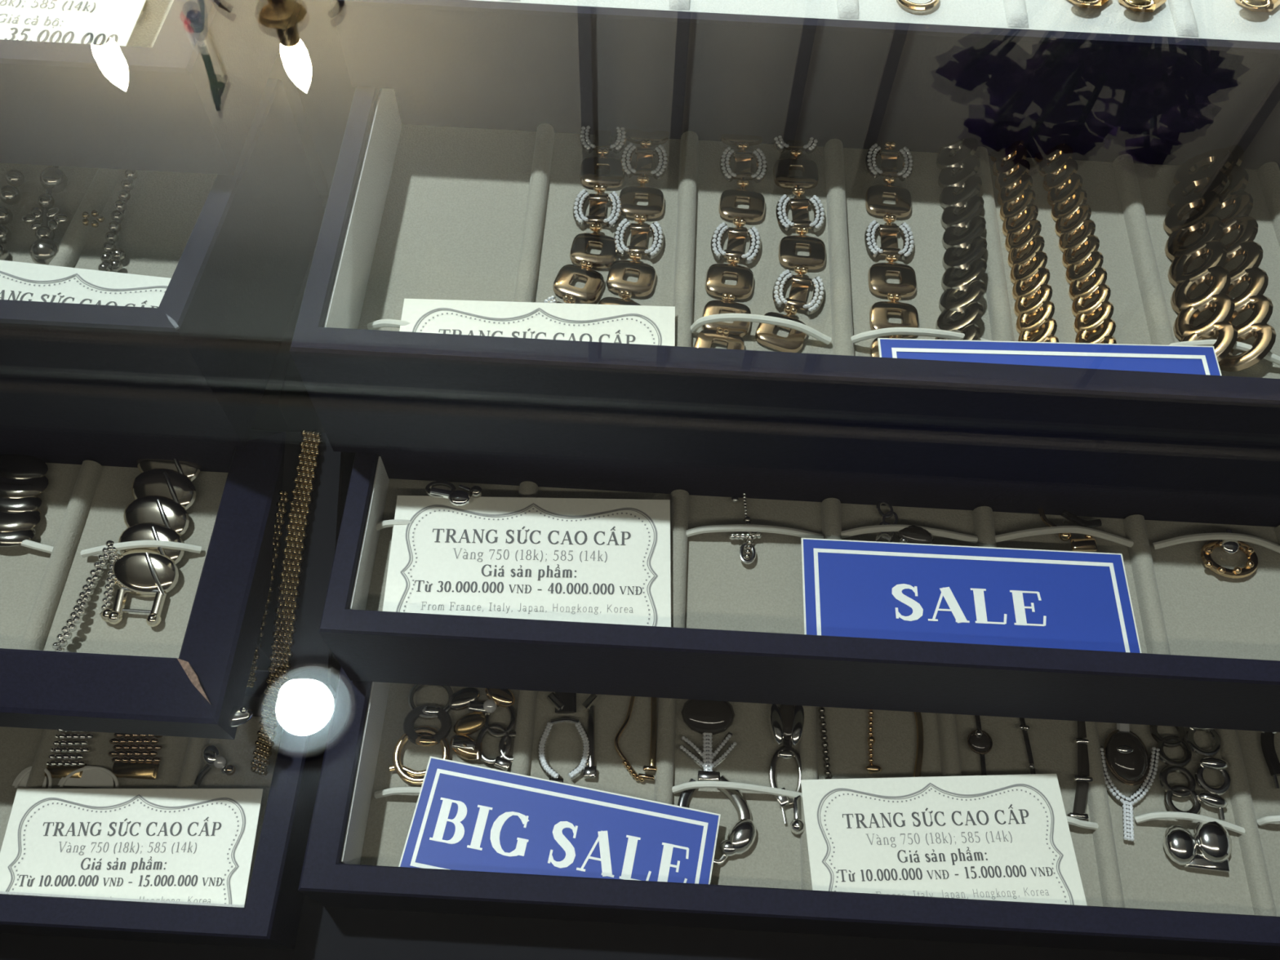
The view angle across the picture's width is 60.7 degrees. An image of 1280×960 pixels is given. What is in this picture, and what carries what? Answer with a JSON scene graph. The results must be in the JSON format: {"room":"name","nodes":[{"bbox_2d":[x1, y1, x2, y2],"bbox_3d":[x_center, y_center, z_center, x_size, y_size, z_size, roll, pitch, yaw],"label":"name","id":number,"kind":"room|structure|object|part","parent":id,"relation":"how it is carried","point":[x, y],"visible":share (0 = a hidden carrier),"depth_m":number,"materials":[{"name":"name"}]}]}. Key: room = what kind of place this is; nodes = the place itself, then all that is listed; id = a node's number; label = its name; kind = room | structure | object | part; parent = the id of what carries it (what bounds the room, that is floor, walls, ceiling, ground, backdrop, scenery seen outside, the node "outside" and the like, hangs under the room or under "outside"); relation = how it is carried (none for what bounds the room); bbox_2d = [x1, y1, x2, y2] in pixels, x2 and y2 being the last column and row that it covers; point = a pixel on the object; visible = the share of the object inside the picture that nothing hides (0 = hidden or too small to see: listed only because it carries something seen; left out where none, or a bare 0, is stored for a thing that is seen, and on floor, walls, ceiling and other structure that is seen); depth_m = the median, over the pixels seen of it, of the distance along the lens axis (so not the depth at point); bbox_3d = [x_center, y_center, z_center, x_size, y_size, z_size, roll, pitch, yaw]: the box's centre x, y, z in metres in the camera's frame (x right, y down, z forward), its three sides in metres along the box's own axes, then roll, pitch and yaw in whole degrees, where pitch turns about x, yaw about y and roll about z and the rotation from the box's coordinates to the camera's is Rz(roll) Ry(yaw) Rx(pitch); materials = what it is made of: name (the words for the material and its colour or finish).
{"room":"shop","nodes":[
{"label":"shop","id":0,"kind":"room"},
{"bbox_3d":[-0.045,0.896,0.783,4.800,0.040,3.190,3,61,0],"label":"floor","id":1,"kind":"structure","parent":0,"visible":0},
{"bbox_2d":[0,452,1262,959],"bbox_3d":[-0.001,0.086,0.650,0.690,0.980,0.530,3,61,0],"label":"countertop","id":2,"kind":"structure","parent":1,"relation":"on","point":[323,933],"depth_m":0.38,"materials":[{"name":"laminate"}]},
{"bbox_2d":[0,670,335,949],"bbox_3d":[-0.211,0.111,0.386,0.188,0.032,0.089,3,61,0],"label":"tray","id":3,"kind":"object","parent":2,"relation":"on","point":[269,917],"visible":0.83,"depth_m":0.38,"materials":[{"name":"grey fabric"}]},
{"bbox_2d":[12,766,52,788],"bbox_3d":[-0.218,0.107,0.394,0.014,0.001,0.008,3,61,0],"label":"tab","id":4,"kind":"object","parent":3,"relation":"in","point":[21,780],"visible":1,"depth_m":0.39,"materials":[{"name":"beige fabric"}]},
{"bbox_2d":[44,729,93,778],"bbox_3d":[-0.210,0.097,0.401,0.018,0.002,0.024,3,61,0],"label":"bracelet","id":5,"kind":"object","parent":3,"relation":"in","point":[57,769],"visible":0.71,"depth_m":0.40,"materials":[{"name":"silver metal"}]},
{"bbox_3d":[-0.210,0.105,0.397,0.016,0.002,0.006,3,61,0],"label":"plate","id":6,"kind":"part","parent":5,"relation":"part of","materials":[{"name":"gold metal"}]},
{"bbox_2d":[57,765,119,788],"bbox_3d":[-0.198,0.107,0.395,0.022,0.001,0.008,3,61,0],"label":"tab","id":7,"kind":"object","parent":3,"relation":"in","point":[91,776],"visible":1,"depth_m":0.40,"materials":[{"name":"beige fabric"}]},
{"bbox_2d":[0,788,262,905],"bbox_3d":[-0.176,0.126,0.375,0.086,0.001,0.039,0,61,-1],"label":"price card","id":8,"kind":"object","parent":3,"relation":"on","point":[184,845],"visible":1,"depth_m":0.38,"materials":[{"name":"paper"}]},
{"bbox_2d":[107,733,162,779],"bbox_3d":[-0.186,0.097,0.401,0.023,0.002,0.024,3,61,0],"label":"bracelet","id":9,"kind":"object","parent":3,"relation":"in","point":[132,767],"visible":0.57,"depth_m":0.40,"materials":[{"name":"gold metal"}]},
{"bbox_3d":[-0.183,0.105,0.397,0.016,0.002,0.006,3,61,0],"label":"plate","id":10,"kind":"part","parent":9,"relation":"part of","materials":[{"name":"gold metal"}]},
{"bbox_2d":[194,744,235,786],"bbox_3d":[-0.154,0.104,0.398,0.014,0.005,0.015,3,61,0],"label":"earring","id":11,"kind":"object","parent":3,"relation":"in","point":[211,753],"visible":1,"depth_m":0.40,"materials":[{"name":"silver metal"}]},
{"bbox_2d":[229,706,253,727],"bbox_3d":[-0.132,0.077,0.354,0.013,0.005,0.007,3,61,0],"label":"clasp","id":12,"kind":"object","parent":3,"relation":"in","point":[239,715],"visible":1,"depth_m":0.35,"materials":[{"name":"silver metal"}]},
{"bbox_2d":[251,0,355,670],"bbox_3d":[0.006,-0.076,0.428,0.664,0.150,0.292,3,61,0],"label":"display stand","id":13,"kind":"object","parent":2,"relation":"on","point":[310,64],"visible":0.06,"depth_m":0.41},
{"bbox_2d":[0,429,285,739],"bbox_3d":[-0.217,0.026,0.372,0.174,0.027,0.108,3,61,0],"label":"tray","id":14,"kind":"object","parent":13,"relation":"on","point":[184,675],"visible":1,"depth_m":0.37,"materials":[{"name":"grey fabric"}]},
{"bbox_2d":[0,453,48,546],"bbox_3d":[-0.222,0.006,0.386,0.025,0.006,0.038,3,61,0],"label":"bracelet","id":15,"kind":"object","parent":14,"relation":"on","point":[23,478],"visible":1,"depth_m":0.38,"materials":[{"name":"metal"}]},
{"bbox_3d":[-0.211,0.022,0.379,0.023,0.005,0.003,12,61,5],"label":"elastic cord","id":16,"kind":"part","parent":14,"relation":"part of","materials":[{"name":"white fabric"}]},
{"bbox_2d":[52,539,119,651],"bbox_3d":[-0.184,0.041,0.366,0.013,0.008,0.044,10,61,4],"label":"chain","id":17,"kind":"object","parent":14,"relation":"in","point":[110,551],"visible":1,"depth_m":0.37,"materials":[{"name":"silver metal"}]},
{"bbox_3d":[-0.180,0.034,0.371,0.004,0.007,0.025,-1,61,-2],"label":"chain","id":18,"kind":"part","parent":17,"relation":"part of","materials":[{"name":"silver metal"}]},
{"bbox_3d":[-0.172,0.024,0.377,0.041,0.009,0.003,-2,61,-3],"label":"elastic cord","id":19,"kind":"part","parent":14,"relation":"part of","materials":[{"name":"white fabric"}]},
{"bbox_2d":[101,458,200,626],"bbox_3d":[-0.169,0.018,0.381,0.024,0.008,0.070,0,61,-1],"label":"bracelet","id":20,"kind":"object","parent":14,"relation":"on","point":[163,491],"visible":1,"depth_m":0.38,"materials":[{"name":"silver metal"}]},
{"bbox_3d":[-0.178,0.045,0.367,0.005,0.005,0.005,3,61,0],"label":"buckle knob","id":21,"kind":"part","parent":20,"relation":"part of","materials":[{"name":"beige metal"}]},
{"bbox_3d":[-0.176,0.046,0.367,0.005,0.005,0.005,38,67,18],"label":"buckle knob","id":22,"kind":"part","parent":20,"relation":"part of","materials":[{"name":"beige metal"}]},
{"bbox_3d":[-0.176,0.042,0.369,0.004,0.003,0.010,-1,61,-2],"label":"buckle post","id":23,"kind":"part","parent":20,"relation":"part of","materials":[{"name":"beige metal"}]},
{"bbox_3d":[-0.163,0.047,0.367,0.005,0.005,0.005,38,67,18],"label":"buckle knob","id":24,"kind":"part","parent":20,"relation":"part of","materials":[{"name":"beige metal"}]},
{"bbox_3d":[-0.163,0.043,0.369,0.004,0.003,0.009,3,61,0],"label":"buckle post","id":25,"kind":"part","parent":20,"relation":"part of","materials":[{"name":"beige metal"}]},
{"bbox_2d":[0,0,296,175],"bbox_3d":[-0.208,-0.158,0.358,0.170,0.042,0.106,3,61,0],"label":"tray","id":26,"kind":"object","parent":13,"relation":"on","point":[184,94],"visible":1,"depth_m":0.33,"materials":[{"name":"grey fabric"}]},
{"bbox_2d":[0,0,146,45],"bbox_3d":[-0.198,-0.144,0.337,0.088,0.001,0.060,4,61,1],"label":"price card","id":27,"kind":"object","parent":26,"relation":"on","point":[97,22],"visible":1,"depth_m":0.34,"materials":[{"name":"paper"}]},
{"bbox_2d":[0,78,324,447],"bbox_3d":[-0.209,-0.079,0.376,0.166,0.068,0.107,3,61,0],"label":"tray","id":28,"kind":"object","parent":13,"relation":"on","point":[236,251],"visible":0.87,"depth_m":0.36,"materials":[{"name":"grey fabric"}]},
{"bbox_2d":[0,169,24,260],"bbox_3d":[-0.218,-0.091,0.375,0.008,0.007,0.041,-5,61,-4],"label":"bracelet","id":29,"kind":"object","parent":28,"relation":"in","point":[10,194],"visible":1,"depth_m":0.38,"materials":[{"name":"metal"}]},
{"bbox_2d":[21,165,68,265],"bbox_3d":[-0.205,-0.092,0.376,0.016,0.010,0.047,-13,62,-8],"label":"bracelet","id":30,"kind":"object","parent":28,"relation":"in","point":[43,250],"visible":0.99,"depth_m":0.37,"materials":[{"name":"metal"}]},
{"bbox_2d":[0,259,171,307],"bbox_3d":[-0.185,-0.056,0.351,0.087,0.001,0.032,6,62,2],"label":"price card","id":31,"kind":"object","parent":28,"relation":"on","point":[19,281],"visible":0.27,"depth_m":0.35,"materials":[{"name":"paper"}]},
{"bbox_2d":[81,209,104,227],"bbox_3d":[-0.186,-0.089,0.371,0.008,0.002,0.007,3,61,0],"label":"earring","id":32,"kind":"object","parent":28,"relation":"on","point":[95,213],"visible":1,"depth_m":0.37,"materials":[{"name":"gold metal"}]},
{"bbox_2d":[97,169,137,271],"bbox_3d":[-0.179,-0.091,0.377,0.008,0.004,0.052,-3,61,-3],"label":"bracelet","id":33,"kind":"object","parent":28,"relation":"in","point":[111,259],"visible":0.92,"depth_m":0.37,"materials":[{"name":"metal"}]},
{"bbox_2d":[272,431,343,693],"bbox_3d":[-0.118,0.029,0.389,0.020,0.046,0.080,3,61,0],"label":"ramp","id":34,"kind":"object","parent":13,"relation":"on","point":[310,662],"visible":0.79,"depth_m":0.39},
{"bbox_2d":[246,490,288,687],"bbox_3d":[-0.131,0.038,0.385,0.005,0.034,0.062,10,61,4],"label":"necklace","id":35,"kind":"object","parent":34,"relation":"on","point":[277,532],"visible":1,"depth_m":0.38,"materials":[{"name":"gold metal"}]},
{"bbox_2d":[250,429,323,776],"bbox_3d":[-0.124,0.045,0.390,0.011,0.068,0.107,10,61,4],"label":"necklace","id":36,"kind":"object","parent":34,"relation":"on","point":[298,522],"visible":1,"depth_m":0.39,"materials":[{"name":"gold metal"}]},
{"bbox_2d":[289,86,1279,502],"bbox_3d":[0.096,-0.073,0.380,0.394,0.060,0.138,3,61,0],"label":"tray","id":37,"kind":"object","parent":13,"relation":"on","point":[433,195],"visible":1,"depth_m":0.37,"materials":[{"name":"grey fabric"}]},
{"bbox_3d":[-0.079,-0.051,0.360,0.024,0.007,0.004,4,61,1],"label":"elastic cord","id":38,"kind":"part","parent":37,"relation":"part of","materials":[{"name":"white fabric"}]},
{"bbox_2d":[399,298,675,346],"bbox_3d":[-0.034,-0.045,0.355,0.090,0.001,0.031,2,62,-1],"label":"price card","id":39,"kind":"object","parent":37,"relation":"on","point":[607,323],"visible":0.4,"depth_m":0.36,"materials":[{"name":"paper"}]},
{"bbox_2d":[542,125,626,303],"bbox_3d":[-0.018,-0.091,0.386,0.023,0.003,0.104,8,61,3],"label":"bracelet","id":40,"kind":"object","parent":37,"relation":"in","point":[590,292],"visible":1,"depth_m":0.39,"materials":[{"name":"metal"}]},
{"bbox_2d":[597,128,669,305],"bbox_3d":[-0.001,-0.093,0.388,0.020,0.003,0.102,6,61,2],"label":"bracelet","id":41,"kind":"object","parent":37,"relation":"in","point":[615,282],"visible":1,"depth_m":0.39,"materials":[{"name":"gold metal"}]},
{"bbox_2d":[693,133,767,350],"bbox_3d":[0.034,-0.088,0.386,0.020,0.003,0.115,7,61,2],"label":"bracelet","id":42,"kind":"object","parent":37,"relation":"in","point":[730,335],"visible":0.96,"depth_m":0.38,"materials":[{"name":"gold metal"}]},
{"bbox_3d":[0.040,-0.051,0.362,0.048,0.010,0.004,5,61,1],"label":"elastic cord","id":43,"kind":"part","parent":37,"relation":"part of","materials":[{"name":"white fabric"}]},
{"bbox_2d":[755,135,826,352],"bbox_3d":[0.055,-0.089,0.387,0.022,0.003,0.107,7,61,2],"label":"bracelet","id":44,"kind":"object","parent":37,"relation":"in","point":[765,335],"visible":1,"depth_m":0.38,"materials":[{"name":"metal"}]},
{"bbox_2d":[864,140,919,357],"bbox_3d":[0.089,-0.087,0.387,0.018,0.003,0.118,5,61,1],"label":"bracelet","id":45,"kind":"object","parent":37,"relation":"in","point":[877,285],"visible":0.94,"depth_m":0.39,"materials":[{"name":"gold metal"}]},
{"bbox_3d":[0.094,-0.047,0.362,0.050,0.009,0.004,1,61,-1],"label":"elastic cord","id":46,"kind":"part","parent":37,"relation":"part of","materials":[{"name":"white fabric"}]},
{"bbox_2d":[934,137,986,340],"bbox_3d":[0.113,-0.088,0.387,0.017,0.010,0.111,8,61,3],"label":"bracelet","id":47,"kind":"object","parent":37,"relation":"in","point":[971,283],"visible":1,"depth_m":0.38,"materials":[{"name":"metal"}]},
{"bbox_2d":[990,140,1058,342],"bbox_3d":[0.135,-0.083,0.385,0.012,0.009,0.107,3,61,0],"label":"bracelet","id":48,"kind":"object","parent":37,"relation":"on","point":[1039,271],"visible":0.98,"depth_m":0.38,"materials":[{"name":"gold metal"}]},
{"bbox_2d":[877,337,1221,375],"bbox_3d":[0.132,-0.034,0.350,0.110,0.001,0.025,1,62,-1],"label":"card","id":49,"kind":"object","parent":37,"relation":"on","point":[1182,359],"visible":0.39,"depth_m":0.35,"materials":[{"name":"paper"}]},
{"bbox_2d":[1034,143,1116,343],"bbox_3d":[0.153,-0.084,0.385,0.014,0.009,0.106,2,61,0],"label":"bracelet","id":50,"kind":"object","parent":37,"relation":"on","point":[1084,329],"visible":1,"depth_m":0.38,"materials":[{"name":"gold metal"}]},
{"bbox_2d":[1163,148,1237,362],"bbox_3d":[0.195,-0.080,0.382,0.020,0.013,0.101,13,62,6],"label":"bracelet","id":51,"kind":"object","parent":37,"relation":"in","point":[1215,297],"visible":1,"depth_m":0.38,"materials":[{"name":"gold metal"}]},
{"bbox_3d":[0.196,-0.043,0.363,0.047,0.008,0.005,8,61,3],"label":"elastic cord","id":52,"kind":"part","parent":37,"relation":"part of","materials":[{"name":"white fabric"}]},
{"bbox_2d":[1192,144,1275,372],"bbox_3d":[0.206,-0.080,0.383,0.017,0.013,0.102,8,61,3],"label":"bracelet","id":53,"kind":"object","parent":37,"relation":"in","point":[1257,326],"visible":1,"depth_m":0.37,"materials":[{"name":"gold metal"}]},
{"bbox_2d":[319,452,1279,732],"bbox_3d":[0.093,0.035,0.382,0.386,0.048,0.078,3,61,0],"label":"tray","id":54,"kind":"object","parent":13,"relation":"on","point":[1209,657],"visible":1,"depth_m":0.37,"materials":[{"name":"grey fabric"}]},
{"bbox_3d":[-0.080,0.016,0.378,0.029,0.008,0.003,0,61,-2],"label":"elastic cord","id":55,"kind":"part","parent":54,"relation":"part of","materials":[{"name":"white fabric"}]},
{"bbox_2d":[425,480,482,506],"bbox_3d":[-0.065,0.005,0.378,0.020,0.004,0.010,3,61,0],"label":"brooch","id":56,"kind":"object","parent":54,"relation":"in","point":[457,498],"visible":1,"depth_m":0.38,"materials":[{"name":"silver metal"}]},
{"bbox_2d":[382,495,671,626],"bbox_3d":[-0.037,0.028,0.369,0.095,0.001,0.050,1,61,-1],"label":"price card","id":57,"kind":"object","parent":54,"relation":"on","point":[602,561],"visible":1,"depth_m":0.37,"materials":[{"name":"paper"}]},
{"bbox_2d":[728,493,762,564],"bbox_3d":[0.037,0.015,0.384,0.012,0.004,0.031,3,61,0],"label":"pendant","id":58,"kind":"object","parent":54,"relation":"in","point":[746,558],"visible":1,"depth_m":0.38,"materials":[{"name":"silver metal"}]},
{"bbox_3d":[0.037,0.008,0.389,0.002,0.001,0.013,3,61,0],"label":"chain","id":59,"kind":"part","parent":58,"relation":"part of","materials":[{"name":"silver metal"}]},
{"bbox_3d":[0.040,0.018,0.381,0.049,0.007,0.004,2,61,-1],"label":"elastic cord","id":60,"kind":"part","parent":54,"relation":"part of","materials":[{"name":"white fabric"}]},
{"bbox_2d":[875,501,933,544],"bbox_3d":[0.092,0.015,0.383,0.020,0.006,0.020,3,61,0],"label":"bracelet","id":61,"kind":"object","parent":54,"relation":"in","point":[913,534],"visible":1,"depth_m":0.38,"materials":[{"name":"silver metal"}]},
{"bbox_3d":[0.094,0.018,0.382,0.049,0.007,0.004,2,61,0],"label":"elastic cord","id":62,"kind":"part","parent":54,"relation":"part of","materials":[{"name":"white fabric"}]},
{"bbox_2d":[800,537,1141,653],"bbox_3d":[0.110,0.039,0.365,0.110,0.001,0.039,3,60,0],"label":"card","id":63,"kind":"object","parent":54,"relation":"on","point":[1074,600],"visible":1,"depth_m":0.37,"materials":[{"name":"paper"}]},
{"bbox_3d":[0.149,0.019,0.382,0.050,0.008,0.005,2,61,0],"label":"elastic cord","id":64,"kind":"part","parent":54,"relation":"part of","materials":[{"name":"white fabric"}]},
{"bbox_2d":[1038,508,1102,551],"bbox_3d":[0.152,0.017,0.384,0.022,0.004,0.017,3,61,0],"label":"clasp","id":65,"kind":"object","parent":54,"relation":"on","point":[1088,544],"visible":1,"depth_m":0.38,"materials":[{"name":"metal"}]},
{"bbox_3d":[0.144,0.014,0.387,0.003,0.002,0.010,-23,64,-14],"label":"curved arm","id":66,"kind":"part","parent":65,"relation":"part of","materials":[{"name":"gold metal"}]},
{"bbox_3d":[0.154,0.023,0.381,0.009,0.002,0.004,0,61,-2],"label":"plate","id":67,"kind":"part","parent":65,"relation":"part of","materials":[{"name":"gold metal"}]},
{"bbox_3d":[0.204,0.022,0.382,0.048,0.008,0.006,3,61,0],"label":"elastic cord","id":68,"kind":"part","parent":54,"relation":"part of","materials":[{"name":"white fabric"}]},
{"bbox_2d":[1200,528,1257,577],"bbox_3d":[0.206,0.025,0.381,0.020,0.005,0.019,3,61,0],"label":"ring","id":69,"kind":"object","parent":54,"relation":"on","point":[1230,547],"visible":1,"depth_m":0.38,"materials":[{"name":"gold metal"}]},
{"bbox_2d":[330,0,1279,135],"bbox_3d":[0.100,-0.182,0.386,0.391,0.036,0.113,3,61,0],"label":"tray","id":70,"kind":"object","parent":13,"relation":"on","point":[1193,65],"visible":1,"depth_m":0.35,"materials":[{"name":"grey fabric"}]},
{"bbox_2d":[897,0,939,10],"bbox_3d":[0.089,-0.156,0.352,0.014,0.002,0.014,3,61,0],"label":"ring","id":71,"kind":"object","parent":70,"relation":"on","point":[909,5],"visible":1,"depth_m":0.35,"materials":[{"name":"gold metal"}]},
{"bbox_2d":[1068,0,1110,8],"bbox_3d":[0.146,-0.165,0.357,0.015,0.005,0.034,3,61,0],"label":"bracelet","id":72,"kind":"object","parent":70,"relation":"on","point":[1081,3],"visible":1,"depth_m":0.35,"materials":[{"name":"gold metal"}]},
{"bbox_2d":[1118,0,1166,12],"bbox_3d":[0.163,-0.164,0.357,0.016,0.005,0.035,3,61,0],"label":"bracelet","id":73,"kind":"object","parent":70,"relation":"on","point":[1144,6],"visible":1,"depth_m":0.35,"materials":[{"name":"gold metal"}]},
{"bbox_2d":[1235,0,1279,12],"bbox_3d":[0.202,-0.164,0.358,0.016,0.005,0.035,11,61,4],"label":"bracelet","id":74,"kind":"object","parent":70,"relation":"on","point":[1262,6],"visible":1,"depth_m":0.35,"materials":[{"name":"gold metal"}]},
{"bbox_2d":[297,666,1279,959],"bbox_3d":[0.089,0.106,0.393,0.396,0.037,0.105,3,61,0],"label":"tray","id":75,"kind":"object","parent":2,"relation":"on","point":[1139,900],"visible":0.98,"depth_m":0.39,"materials":[{"name":"grey fabric"}]},
{"bbox_3d":[-0.076,0.113,0.392,0.039,0.007,0.004,4,61,1],"label":"elastic cord","id":76,"kind":"part","parent":75,"relation":"part of","materials":[{"name":"white fabric"}]},
{"bbox_2d":[389,684,454,784],"bbox_3d":[-0.080,0.092,0.404,0.021,0.004,0.040,3,61,0],"label":"bracelet","id":77,"kind":"object","parent":75,"relation":"in","point":[428,711],"visible":0.96,"depth_m":0.40,"materials":[{"name":"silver metal"}]},
{"bbox_2d":[448,687,516,771],"bbox_3d":[-0.057,0.091,0.404,0.028,0.006,0.034,-10,62,-7],"label":"bracelet","id":78,"kind":"object","parent":75,"relation":"on","point":[467,748],"visible":0.98,"depth_m":0.40,"materials":[{"name":"metal"}]},
{"bbox_3d":[-0.065,0.097,0.401,0.008,0.002,0.004,8,61,3],"label":"steel plate","id":79,"kind":"part","parent":78,"relation":"part of","materials":[{"name":"silver metal"}]},
{"bbox_3d":[-0.059,0.100,0.401,0.003,0.003,0.006,-7,61,-5],"label":"stem","id":80,"kind":"part","parent":78,"relation":"part of","materials":[{"name":"silver metal"}]},
{"bbox_3d":[-0.060,0.085,0.408,0.009,0.002,0.004,8,61,3],"label":"steel plate","id":81,"kind":"part","parent":78,"relation":"part of","materials":[{"name":"silver metal"}]},
{"bbox_2d":[398,756,720,884],"bbox_3d":[-0.027,0.126,0.379,0.106,0.001,0.042,10,61,4],"label":"card","id":82,"kind":"object","parent":75,"relation":"on","point":[467,817],"visible":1,"depth_m":0.38,"materials":[{"name":"paper"}]},
{"bbox_2d":[537,692,598,782],"bbox_3d":[-0.026,0.095,0.405,0.022,0.004,0.038,3,61,0],"label":"bracelet","id":83,"kind":"object","parent":75,"relation":"on","point":[563,702],"visible":0.99,"depth_m":0.40,"materials":[{"name":"silver metal"}]},
{"bbox_3d":[-0.032,0.083,0.410,0.003,0.003,0.006,-38,69,-20],"label":"arm","id":84,"kind":"part","parent":83,"relation":"part of","materials":[{"name":"silver metal"}]},
{"bbox_3d":[-0.019,0.083,0.410,0.003,0.003,0.006,35,66,17],"label":"arm","id":85,"kind":"part","parent":83,"relation":"part of","materials":[{"name":"silver metal"}]},
{"bbox_2d":[613,696,657,782],"bbox_3d":[-0.001,0.095,0.406,0.016,0.003,0.034,3,61,0],"label":"bracelet","id":86,"kind":"object","parent":75,"relation":"on","point":[642,777],"visible":0.99,"depth_m":0.40,"materials":[{"name":"gold metal"}]},
{"bbox_3d":[-0.004,0.094,0.407,0.010,0.001,0.033,3,61,0],"label":"chain","id":87,"kind":"part","parent":86,"relation":"part of","materials":[{"name":"gold metal"}]},
{"bbox_3d":[0.005,0.093,0.408,0.002,0.002,0.028,2,61,0],"label":"chain","id":88,"kind":"part","parent":86,"relation":"part of","materials":[{"name":"gold metal"}]},
{"bbox_2d":[677,699,755,864],"bbox_3d":[0.028,0.108,0.399,0.029,0.009,0.062,3,61,0],"label":"bracelet","id":89,"kind":"object","parent":75,"relation":"on","point":[708,718],"visible":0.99,"depth_m":0.40,"materials":[{"name":"metal"}]},
{"bbox_3d":[0.025,0.108,0.398,0.008,0.003,0.004,3,61,0],"label":"stem","id":90,"kind":"part","parent":89,"relation":"part of","materials":[{"name":"silver metal"}]},
{"bbox_3d":[0.035,0.112,0.394,0.048,0.009,0.004,3,61,0],"label":"elastic cord","id":91,"kind":"part","parent":75,"relation":"part of","materials":[{"name":"white fabric"}]},
{"bbox_2d":[768,703,804,834],"bbox_3d":[0.054,0.104,0.401,0.014,0.006,0.050,3,61,0],"label":"bracelet","id":92,"kind":"object","parent":75,"relation":"on","point":[787,722],"visible":0.95,"depth_m":0.40,"materials":[{"name":"silver metal"}]},
{"bbox_3d":[0.055,0.098,0.406,0.003,0.003,0.006,3,61,0],"label":"stem","id":93,"kind":"part","parent":92,"relation":"part of","materials":[{"name":"metal"}]},
{"bbox_2d":[817,706,831,779],"bbox_3d":[0.069,0.096,0.407,0.003,0.003,0.039,0,61,-1],"label":"bracelet","id":94,"kind":"object","parent":75,"relation":"on","point":[826,758],"visible":0.84,"depth_m":0.41,"materials":[{"name":"metal"}]},
{"bbox_2d":[865,709,882,773],"bbox_3d":[0.086,0.093,0.408,0.006,0.004,0.032,3,61,0],"label":"bracelet","id":95,"kind":"object","parent":75,"relation":"on","point":[871,768],"visible":0.81,"depth_m":0.41,"materials":[{"name":"gold metal"}]},
{"bbox_3d":[0.086,0.094,0.409,0.002,0.002,0.032,6,61,2],"label":"chain","id":96,"kind":"part","parent":95,"relation":"part of","materials":[{"name":"gold metal"}]},
{"bbox_2d":[913,711,924,777],"bbox_3d":[0.103,0.097,0.408,0.005,0.002,0.036,5,61,1],"label":"bracelet","id":97,"kind":"object","parent":75,"relation":"on","point":[919,725],"visible":0.79,"depth_m":0.41,"materials":[{"name":"black metal"}]},
{"bbox_2d":[800,773,1087,905],"bbox_3d":[0.105,0.129,0.379,0.093,0.002,0.052,-1,60,-2],"label":"price card","id":98,"kind":"object","parent":75,"relation":"on","point":[1002,837],"visible":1,"depth_m":0.38,"materials":[{"name":"paper"}]},
{"bbox_2d":[967,715,992,775],"bbox_3d":[0.126,0.097,0.406,0.009,0.005,0.035,3,61,0],"label":"bracelet","id":99,"kind":"object","parent":75,"relation":"on","point":[980,741],"visible":0.95,"depth_m":0.41,"materials":[{"name":"black metal"}]},
{"bbox_2d":[1017,717,1035,773],"bbox_3d":[0.144,0.098,0.407,0.004,0.003,0.034,-3,61,-3],"label":"bracelet","id":100,"kind":"object","parent":75,"relation":"on","point":[1023,726],"visible":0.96,"depth_m":0.41,"materials":[{"name":"black metal"}]},
{"bbox_2d":[1067,720,1093,819],"bbox_3d":[0.164,0.104,0.404,0.008,0.004,0.044,14,62,6],"label":"bracelet","id":101,"kind":"object","parent":75,"relation":"on","point":[1083,777],"visible":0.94,"depth_m":0.40,"materials":[{"name":"metal"}]},
{"bbox_3d":[0.160,0.116,0.398,0.004,0.004,0.012,17,62,8],"label":"rod","id":102,"kind":"part","parent":101,"relation":"part of","materials":[{"name":"stone"}]},
{"bbox_3d":[0.167,0.091,0.411,0.004,0.004,0.013,9,61,3],"label":"rod","id":103,"kind":"part","parent":101,"relation":"part of","materials":[{"name":"metal"}]},
{"bbox_3d":[0.164,0.104,0.405,0.004,0.004,0.012,10,61,4],"label":"rod","id":104,"kind":"part","parent":101,"relation":"part of","materials":[{"name":"stone"}]},
{"bbox_3d":[0.140,0.121,0.393,0.052,0.007,0.005,6,61,2],"label":"elastic cord","id":105,"kind":"part","parent":75,"relation":"part of","materials":[{"name":"white fabric"}]},
{"bbox_2d":[1100,723,1159,841],"bbox_3d":[0.177,0.107,0.402,0.023,0.009,0.046,27,64,13],"label":"bracelet","id":106,"kind":"object","parent":75,"relation":"on","point":[1126,757],"visible":0.99,"depth_m":0.40,"materials":[{"name":"metal"}]},
{"bbox_3d":[0.176,0.123,0.394,0.003,0.002,0.013,10,61,4],"label":"stem","id":107,"kind":"part","parent":106,"relation":"part of","materials":[{"name":"silver metal"}]},
{"bbox_3d":[0.199,0.123,0.393,0.041,0.008,0.005,6,61,2],"label":"elastic cord","id":108,"kind":"part","parent":75,"relation":"part of","materials":[{"name":"white fabric"}]},
{"bbox_2d":[1149,724,1231,872],"bbox_3d":[0.202,0.113,0.398,0.029,0.008,0.056,3,61,0],"label":"bracelet","id":109,"kind":"object","parent":75,"relation":"on","point":[1213,842],"visible":0.88,"depth_m":0.40,"materials":[{"name":"metal"}]},
{"bbox_3d":[0.238,0.123,0.393,0.031,0.007,0.004,6,61,2],"label":"elastic cord","id":110,"kind":"part","parent":75,"relation":"part of","materials":[{"name":"white fabric"}]},
{"bbox_2d":[1259,731,1279,789],"bbox_3d":[0.235,0.100,0.408,0.008,0.004,0.030,10,61,4],"label":"bracelet","id":111,"kind":"object","parent":75,"relation":"on","point":[1268,751],"visible":0.54,"depth_m":0.41,"materials":[{"name":"silver metal"}]}
]}

